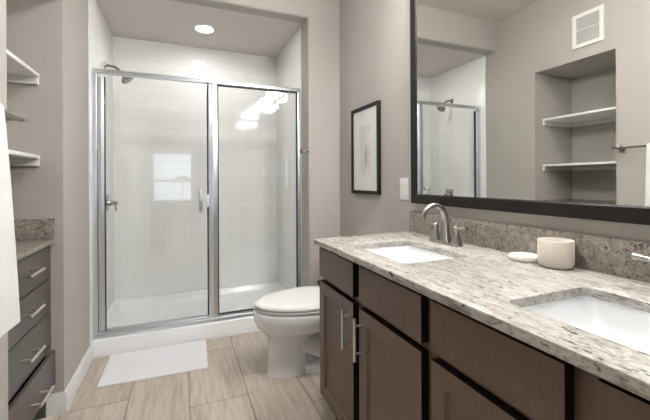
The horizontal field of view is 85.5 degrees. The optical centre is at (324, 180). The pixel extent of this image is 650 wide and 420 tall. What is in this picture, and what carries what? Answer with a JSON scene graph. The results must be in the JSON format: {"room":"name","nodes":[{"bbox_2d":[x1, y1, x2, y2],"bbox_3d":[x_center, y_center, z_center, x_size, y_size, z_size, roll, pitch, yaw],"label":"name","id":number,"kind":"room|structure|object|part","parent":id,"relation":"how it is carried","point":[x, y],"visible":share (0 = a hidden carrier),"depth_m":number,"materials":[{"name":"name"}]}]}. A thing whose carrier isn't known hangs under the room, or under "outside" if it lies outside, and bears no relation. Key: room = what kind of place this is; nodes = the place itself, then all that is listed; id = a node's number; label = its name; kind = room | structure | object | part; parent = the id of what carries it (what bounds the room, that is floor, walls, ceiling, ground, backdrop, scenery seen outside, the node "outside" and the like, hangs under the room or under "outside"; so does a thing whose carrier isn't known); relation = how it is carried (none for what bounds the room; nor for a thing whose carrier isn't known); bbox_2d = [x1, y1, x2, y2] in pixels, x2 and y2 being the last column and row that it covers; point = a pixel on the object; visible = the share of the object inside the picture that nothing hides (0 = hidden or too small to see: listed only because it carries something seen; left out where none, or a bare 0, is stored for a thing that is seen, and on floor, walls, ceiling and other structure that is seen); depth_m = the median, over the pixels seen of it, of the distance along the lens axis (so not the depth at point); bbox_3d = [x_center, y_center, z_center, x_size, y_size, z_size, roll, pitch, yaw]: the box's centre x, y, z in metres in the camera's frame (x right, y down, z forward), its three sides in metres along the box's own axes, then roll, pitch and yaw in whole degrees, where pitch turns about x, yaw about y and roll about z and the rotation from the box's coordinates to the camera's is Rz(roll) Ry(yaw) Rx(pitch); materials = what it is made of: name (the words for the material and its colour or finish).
{"room":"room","nodes":[
{"label":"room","id":0,"kind":"room"},
{"bbox_2d":[0,0,113,419],"bbox_3d":[-1.108,-0.193,0.417,0.626,2.775,5.793,0,0,-22],"label":"wall","id":1,"kind":"structure","parent":0,"point":[49,36],"depth_m":1.82,"materials":[{"name":"grey paint"}]},
{"bbox_2d":[4,109,27,122],"bbox_3d":[-0.960,-0.216,0.935,0.062,0.049,0.660,0,0,-22],"label":"towel bar","id":2,"kind":"object","parent":1,"relation":"attached to","point":[9,115],"visible":0.8,"depth_m":1.20,"materials":[{"name":"silver metal"}]},
{"bbox_2d":[0,103,20,337],"bbox_3d":[-0.892,0.095,0.882,0.078,0.664,0.388,0,0,-22],"label":"bath towel","id":3,"kind":"object","parent":2,"relation":"hanging from","point":[9,290],"visible":1,"depth_m":1.02,"materials":[{"name":"white fabric"}]},
{"bbox_3d":[-1.072,-0.216,1.209,0.062,0.049,0.049,0,0,-22],"label":"post","id":4,"kind":"part","parent":2,"relation":"part of","materials":[{"name":"silver metal"}]},
{"bbox_2d":[6,49,39,84],"bbox_3d":[-1.513,-0.512,1.410,0.406,0.055,0.632,0,0,-22],"label":"niche shelf","id":5,"kind":"object","parent":1,"relation":"attached to","point":[18,71],"visible":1,"depth_m":1.70,"materials":[{"name":"white paint"}]},
{"bbox_2d":[8,149,39,165],"bbox_3d":[-1.511,-0.101,1.410,0.406,0.055,0.632,0,0,-22],"label":"niche shelf","id":6,"kind":"object","parent":1,"relation":"attached to","point":[16,158],"visible":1,"depth_m":1.73,"materials":[{"name":"white paint"}]},
{"bbox_2d":[46,346,92,416],"bbox_3d":[-1.501,1.144,2.062,0.123,0.106,0.596,0,0,-22],"label":"baseboard","id":7,"kind":"structure","parent":1,"relation":"attached to","point":[56,403],"depth_m":1.86,"materials":[{"name":"white wood"}]},
{"bbox_2d":[106,195,117,210],"bbox_3d":[-1.713,0.181,2.829,0.081,0.124,0.122,0,0,-22],"label":"shower valve","id":8,"kind":"object","parent":1,"relation":"attached to","point":[108,202],"visible":0.91,"depth_m":2.81,"materials":[{"name":"silver metal"}]},
{"bbox_3d":[-1.747,0.181,2.814,0.008,0.122,0.122,0,0,-22],"label":"plate","id":9,"kind":"part","parent":8,"relation":"part of","materials":[{"name":"silver metal"}]},
{"bbox_3d":[-1.719,0.181,2.826,0.056,0.056,0.056,0,0,-22],"label":"stem","id":10,"kind":"part","parent":8,"relation":"part of","materials":[{"name":"silver metal"}]},
{"bbox_2d":[104,62,132,83],"bbox_3d":[-1.645,-0.857,2.808,0.202,0.161,0.098,0,0,-22],"label":"showerhead","id":11,"kind":"object","parent":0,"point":[125,80],"visible":0.66,"depth_m":2.79,"materials":[{"name":"silver metal"}]},
{"bbox_3d":[-1.680,-0.886,2.793,0.126,0.067,0.020,0,0,-22],"label":"arm","id":12,"kind":"part","parent":11,"relation":"part of","materials":[{"name":"silver metal"}]},
{"bbox_2d":[38,331,335,419],"bbox_3d":[-0.277,1.238,0.755,2.588,0.094,5.793,0,0,-22],"label":"floor","id":13,"kind":"structure","parent":0,"point":[235,384],"depth_m":1.96,"materials":[{"name":"tile"}]},
{"bbox_2d":[8,245,55,419],"bbox_3d":[-1.456,0.759,1.431,0.510,0.876,0.630,0,0,-22],"label":"base cabinet","id":14,"kind":"object","parent":13,"relation":"on","point":[31,372],"visible":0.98,"depth_m":1.55,"materials":[{"name":"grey wood"}]},
{"bbox_3d":[-1.288,0.758,1.500,0.018,0.188,0.625,0,0,-22],"label":"drawer","id":15,"kind":"part","parent":14,"relation":"part of","materials":[{"name":"grey wood"}]},
{"bbox_3d":[-1.289,0.578,1.500,0.018,0.160,0.625,0,0,-22],"label":"drawer","id":16,"kind":"part","parent":14,"relation":"part of","materials":[{"name":"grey wood"}]},
{"bbox_3d":[-1.269,0.950,1.507,0.018,0.170,0.625,0,0,-22],"label":"drawer","id":17,"kind":"part","parent":14,"relation":"part of","materials":[{"name":"grey wood"}]},
{"bbox_3d":[-1.261,0.752,1.517,0.046,0.012,0.160,0,0,-22],"label":"bar handle","id":18,"kind":"part","parent":14,"relation":"part of","materials":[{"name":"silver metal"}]},
{"bbox_3d":[-1.262,0.566,1.517,0.046,0.012,0.160,0,0,-22],"label":"bar handle","id":19,"kind":"part","parent":14,"relation":"part of","materials":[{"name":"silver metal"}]},
{"bbox_3d":[-1.263,0.400,1.517,0.046,0.012,0.160,0,0,-22],"label":"bar handle","id":20,"kind":"part","parent":14,"relation":"part of","materials":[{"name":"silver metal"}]},
{"bbox_3d":[-1.289,0.410,1.500,0.018,0.162,0.625,0,0,-22],"label":"drawer","id":21,"kind":"part","parent":14,"relation":"part of","materials":[{"name":"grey wood"}]},
{"bbox_2d":[14,218,54,260],"bbox_3d":[-1.480,0.255,1.422,0.468,0.130,0.632,0,0,-22],"label":"countertop","id":22,"kind":"structure","parent":14,"relation":"on","point":[32,235],"depth_m":1.74,"materials":[{"name":"grey stone"}]},
{"bbox_3d":[-1.259,0.965,1.563,0.046,0.012,0.160,0,0,-22],"label":"bar handle","id":23,"kind":"part","parent":14,"relation":"part of","materials":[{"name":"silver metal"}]},
{"bbox_2d":[97,340,207,387],"bbox_3d":[-1.098,1.188,2.315,0.620,0.011,0.426,0,0,-22],"label":"bath mat","id":24,"kind":"object","parent":13,"relation":"on","point":[126,367],"visible":1,"depth_m":2.28,"materials":[{"name":"white fabric"}]},
{"bbox_2d":[93,281,283,358],"bbox_3d":[-1.029,1.125,3.016,1.479,0.138,0.809,0,0,-22],"label":"shower pan","id":25,"kind":"object","parent":13,"relation":"on","point":[122,312],"visible":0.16,"depth_m":2.95,"materials":[{"name":"white plastic"}]},
{"bbox_2d":[92,68,300,339],"bbox_3d":[-0.893,0.153,2.673,1.478,1.842,0.075,0,0,-22],"label":"shower door frame","id":26,"kind":"structure","parent":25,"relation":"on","point":[101,331],"depth_m":2.62,"materials":[{"name":"silver metal"}]},
{"bbox_3d":[-0.889,1.053,2.673,1.478,0.043,0.045,0,0,-22],"label":"sill rail","id":27,"kind":"part","parent":26,"relation":"part of","materials":[{"name":"silver metal"}]},
{"bbox_3d":[-0.897,-0.752,2.671,1.478,0.032,0.047,0,0,-22],"label":"header rail","id":28,"kind":"part","parent":26,"relation":"part of","materials":[{"name":"silver metal"}]},
{"bbox_3d":[-0.940,0.154,2.654,0.021,0.167,0.075,0,0,-22],"label":"door handle","id":29,"kind":"part","parent":26,"relation":"part of","materials":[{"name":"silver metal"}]},
{"bbox_3d":[-0.856,0.147,2.685,0.066,1.767,0.048,0,0,-22],"label":"post","id":30,"kind":"part","parent":26,"relation":"part of","materials":[{"name":"silver metal"}]},
{"bbox_2d":[253,286,319,378],"bbox_3d":[-0.067,0.800,2.259,0.792,0.780,0.424,0,0,-22],"label":"toilet","id":31,"kind":"object","parent":13,"relation":"on","point":[289,318],"visible":0.45,"depth_m":2.11,"materials":[{"name":"white ceramic"}]},
{"bbox_3d":[-0.181,0.770,2.212,0.523,0.016,0.419,0,0,-22],"label":"seat","id":32,"kind":"part","parent":31,"relation":"part of","materials":[{"name":"white plastic"}]},
{"bbox_3d":[-0.187,0.743,2.210,0.515,0.029,0.419,0,0,-22],"label":"lid","id":33,"kind":"part","parent":31,"relation":"part of","materials":[{"name":"white plastic"}]},
{"bbox_2d":[319,247,649,419],"bbox_3d":[0.532,0.748,1.070,0.618,0.876,1.642,0,0,-22],"label":"vanity cabinet","id":34,"kind":"object","parent":13,"relation":"on","point":[389,350],"visible":0.79,"depth_m":0.99,"materials":[{"name":"brown wood"}]},
{"bbox_3d":[0.053,0.394,1.556,0.025,0.135,0.361,0,0,-22],"label":"drawer","id":35,"kind":"part","parent":34,"relation":"part of","materials":[{"name":"brown wood"}]},
{"bbox_3d":[0.055,0.761,1.556,0.025,0.552,0.361,0,0,-22],"label":"cabinet door","id":36,"kind":"part","parent":34,"relation":"part of","materials":[{"name":"brown wood"}]},
{"bbox_3d":[0.083,0.591,1.402,0.040,0.158,0.011,0,0,-22],"label":"bar handle","id":37,"kind":"part","parent":34,"relation":"part of","materials":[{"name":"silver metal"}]},
{"bbox_3d":[0.123,0.591,1.305,0.040,0.158,0.011,0,0,-22],"label":"bar handle","id":38,"kind":"part","parent":34,"relation":"part of","materials":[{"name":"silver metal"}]},
{"bbox_3d":[0.212,0.393,1.169,0.025,0.135,0.373,0,0,-22],"label":"drawer","id":39,"kind":"part","parent":34,"relation":"part of","materials":[{"name":"brown wood"}]},
{"bbox_3d":[0.214,0.761,1.169,0.025,0.552,0.373,0,0,-22],"label":"cabinet door","id":40,"kind":"part","parent":34,"relation":"part of","materials":[{"name":"brown wood"}]},
{"bbox_3d":[0.329,0.666,0.986,0.009,0.708,1.642,0,0,-22],"label":"interior panel","id":41,"kind":"part","parent":34,"relation":"part of","materials":[{"name":"brown wood"}]},
{"bbox_3d":[0.369,0.760,0.791,0.025,0.552,0.359,0,0,-22],"label":"cabinet door","id":42,"kind":"part","parent":34,"relation":"part of","materials":[{"name":"brown wood"}]},
{"bbox_2d":[314,211,649,400],"bbox_3d":[0.532,0.241,1.091,0.600,0.135,1.687,0,0,-22],"label":"countertop","id":43,"kind":"structure","parent":34,"relation":"on","point":[480,281],"depth_m":1.00,"materials":[{"name":"beige stone"}]},
{"bbox_2d":[365,245,451,262],"bbox_3d":[0.333,0.387,1.446,0.334,0.154,0.438,0,0,-22],"label":"undermount sink","id":44,"kind":"object","parent":43,"relation":"in","point":[402,253],"visible":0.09,"depth_m":1.64,"materials":[{"name":"white ceramic"}]},
{"bbox_2d":[420,203,468,246],"bbox_3d":[0.495,0.191,1.569,0.164,0.184,0.277,0,0,-22],"label":"faucet","id":45,"kind":"object","parent":43,"relation":"on","point":[444,237],"visible":1,"depth_m":1.57,"materials":[{"name":"silver metal"}]},
{"bbox_3d":[0.501,0.204,1.682,0.020,0.026,0.070,0,0,-29],"label":"lever","id":46,"kind":"part","parent":45,"relation":"part of","materials":[{"name":"silver metal"}]},
{"bbox_3d":[0.519,0.237,1.650,0.055,0.081,0.055,0,0,-22],"label":"handle","id":47,"kind":"part","parent":45,"relation":"part of","materials":[{"name":"silver metal"}]},
{"bbox_3d":[0.495,0.189,1.568,0.162,0.179,0.056,0,0,-22],"label":"spout","id":48,"kind":"part","parent":45,"relation":"part of","materials":[{"name":"silver metal"}]},
{"bbox_3d":[0.545,0.278,1.589,0.058,0.009,0.188,0,0,-22],"label":"plate","id":49,"kind":"part","parent":45,"relation":"part of","materials":[{"name":"silver metal"}]},
{"bbox_3d":[0.569,0.237,1.528,0.055,0.081,0.055,0,0,-22],"label":"handle","id":50,"kind":"part","parent":45,"relation":"part of","materials":[{"name":"silver metal"}]},
{"bbox_3d":[0.579,0.203,1.492,0.020,0.026,0.070,0,0,-16],"label":"lever","id":51,"kind":"part","parent":45,"relation":"part of","materials":[{"name":"silver metal"}]},
{"bbox_2d":[508,252,537,262],"bbox_3d":[0.712,0.273,1.252,0.106,0.019,0.106,0,0,-22],"label":"lid","id":52,"kind":"object","parent":43,"relation":"on","point":[525,257],"visible":0.87,"depth_m":1.22,"materials":[{"name":"beige ceramic"}]},
{"bbox_2d":[537,237,574,269],"bbox_3d":[0.755,0.238,1.150,0.104,0.089,0.104,0,0,-22],"label":"ceramic jar","id":53,"kind":"object","parent":43,"relation":"on","point":[552,252],"visible":1,"depth_m":1.11,"materials":[{"name":"beige ceramic"}]},
{"bbox_2d":[522,296,649,354],"bbox_3d":[0.639,0.385,0.701,0.334,0.154,0.438,0,0,-22],"label":"undermount sink","id":54,"kind":"object","parent":43,"relation":"in","point":[624,325],"visible":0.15,"depth_m":0.89,"materials":[{"name":"white ceramic"}]},
{"bbox_2d":[632,253,649,262],"bbox_3d":[0.820,0.190,0.778,0.164,0.184,0.277,0,0,-22],"label":"faucet","id":55,"kind":"object","parent":43,"relation":"on","point":[635,256],"visible":1,"depth_m":0.90,"materials":[{"name":"silver metal"}]},
{"bbox_3d":[0.367,0.392,0.791,0.025,0.135,0.359,0,0,-22],"label":"drawer","id":56,"kind":"part","parent":34,"relation":"part of","materials":[{"name":"brown wood"}]},
{"bbox_3d":[0.527,0.391,0.400,0.025,0.135,0.383,0,0,-22],"label":"drawer","id":57,"kind":"part","parent":34,"relation":"part of","materials":[{"name":"brown wood"}]},
{"bbox_2d":[113,36,276,299],"bbox_3d":[-1.200,-0.043,3.413,1.497,2.476,0.047,0,0,-22],"label":"wall","id":58,"kind":"structure","parent":0,"point":[160,126],"depth_m":3.34,"materials":[{"name":"white tile"}]},
{"bbox_2d":[96,0,302,57],"bbox_3d":[-1.055,-1.329,3.044,1.497,0.094,0.977,0,0,-22],"label":"ceiling","id":59,"kind":"structure","parent":0,"point":[162,21],"depth_m":2.92,"materials":[{"name":"grey paint"}]},
{"bbox_2d":[193,24,214,33],"bbox_3d":[-1.016,-1.278,2.962,0.177,0.009,0.177,0,0,-22],"label":"recessed light","id":60,"kind":"object","parent":59,"relation":"in","point":[202,28],"visible":1,"depth_m":2.95,"materials":[{"name":"white plastic"}]},
{"bbox_2d":[172,0,339,286],"bbox_3d":[-0.902,-0.194,3.043,1.768,2.775,1.090,0,0,-22],"label":"wall","id":61,"kind":"structure","parent":0,"point":[320,61],"depth_m":2.81,"materials":[{"name":"grey paint"}]},
{"bbox_2d":[299,148,307,154],"bbox_3d":[-0.170,-0.234,2.791,0.062,0.056,0.056,0,0,-22],"label":"robe hook","id":62,"kind":"object","parent":61,"relation":"attached to","point":[300,150],"visible":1,"depth_m":2.78,"materials":[{"name":"silver metal"}]},
{"bbox_2d":[276,27,301,288],"bbox_3d":[-0.348,-0.047,3.302,0.006,2.476,0.805,0,0,-22],"label":"wall","id":63,"kind":"structure","parent":0,"point":[288,62],"depth_m":3.29,"materials":[{"name":"white tile"}]},
{"bbox_2d":[339,0,649,242],"bbox_3d":[1.046,-0.204,0.772,0.113,2.775,4.815,0,0,-22],"label":"wall","id":64,"kind":"structure","parent":0,"point":[374,35],"depth_m":2.21,"materials":[{"name":"grey paint"}]},
{"bbox_2d":[351,100,380,194],"bbox_3d":[0.280,-0.214,2.459,0.022,0.615,0.390,0,0,-22],"label":"framed picture","id":65,"kind":"object","parent":64,"relation":"attached to","point":[365,120],"visible":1,"depth_m":2.44,"materials":[{"name":"black wood"}]},
{"bbox_2d":[400,178,408,199],"bbox_3d":[0.460,0.049,2.043,0.008,0.128,0.081,0,0,-22],"label":"light switch","id":66,"kind":"object","parent":64,"relation":"attached to","point":[404,182],"visible":1,"depth_m":2.03,"materials":[{"name":"white plastic"}]},
{"bbox_2d":[409,211,649,282],"bbox_3d":[0.801,0.227,1.200,0.017,0.109,1.686,0,0,-22],"label":"backsplash","id":67,"kind":"structure","parent":64,"relation":"attached to","point":[608,255],"depth_m":1.19,"materials":[{"name":"grey stone"}]},
{"bbox_2d":[410,0,649,224],"bbox_3d":[0.797,-0.483,1.189,0.027,1.210,1.650,0,0,-22],"label":"framed mirror","id":68,"kind":"object","parent":64,"relation":"attached to","point":[537,107],"visible":1,"depth_m":1.27,"materials":[{"name":"black wood"}]}
]}

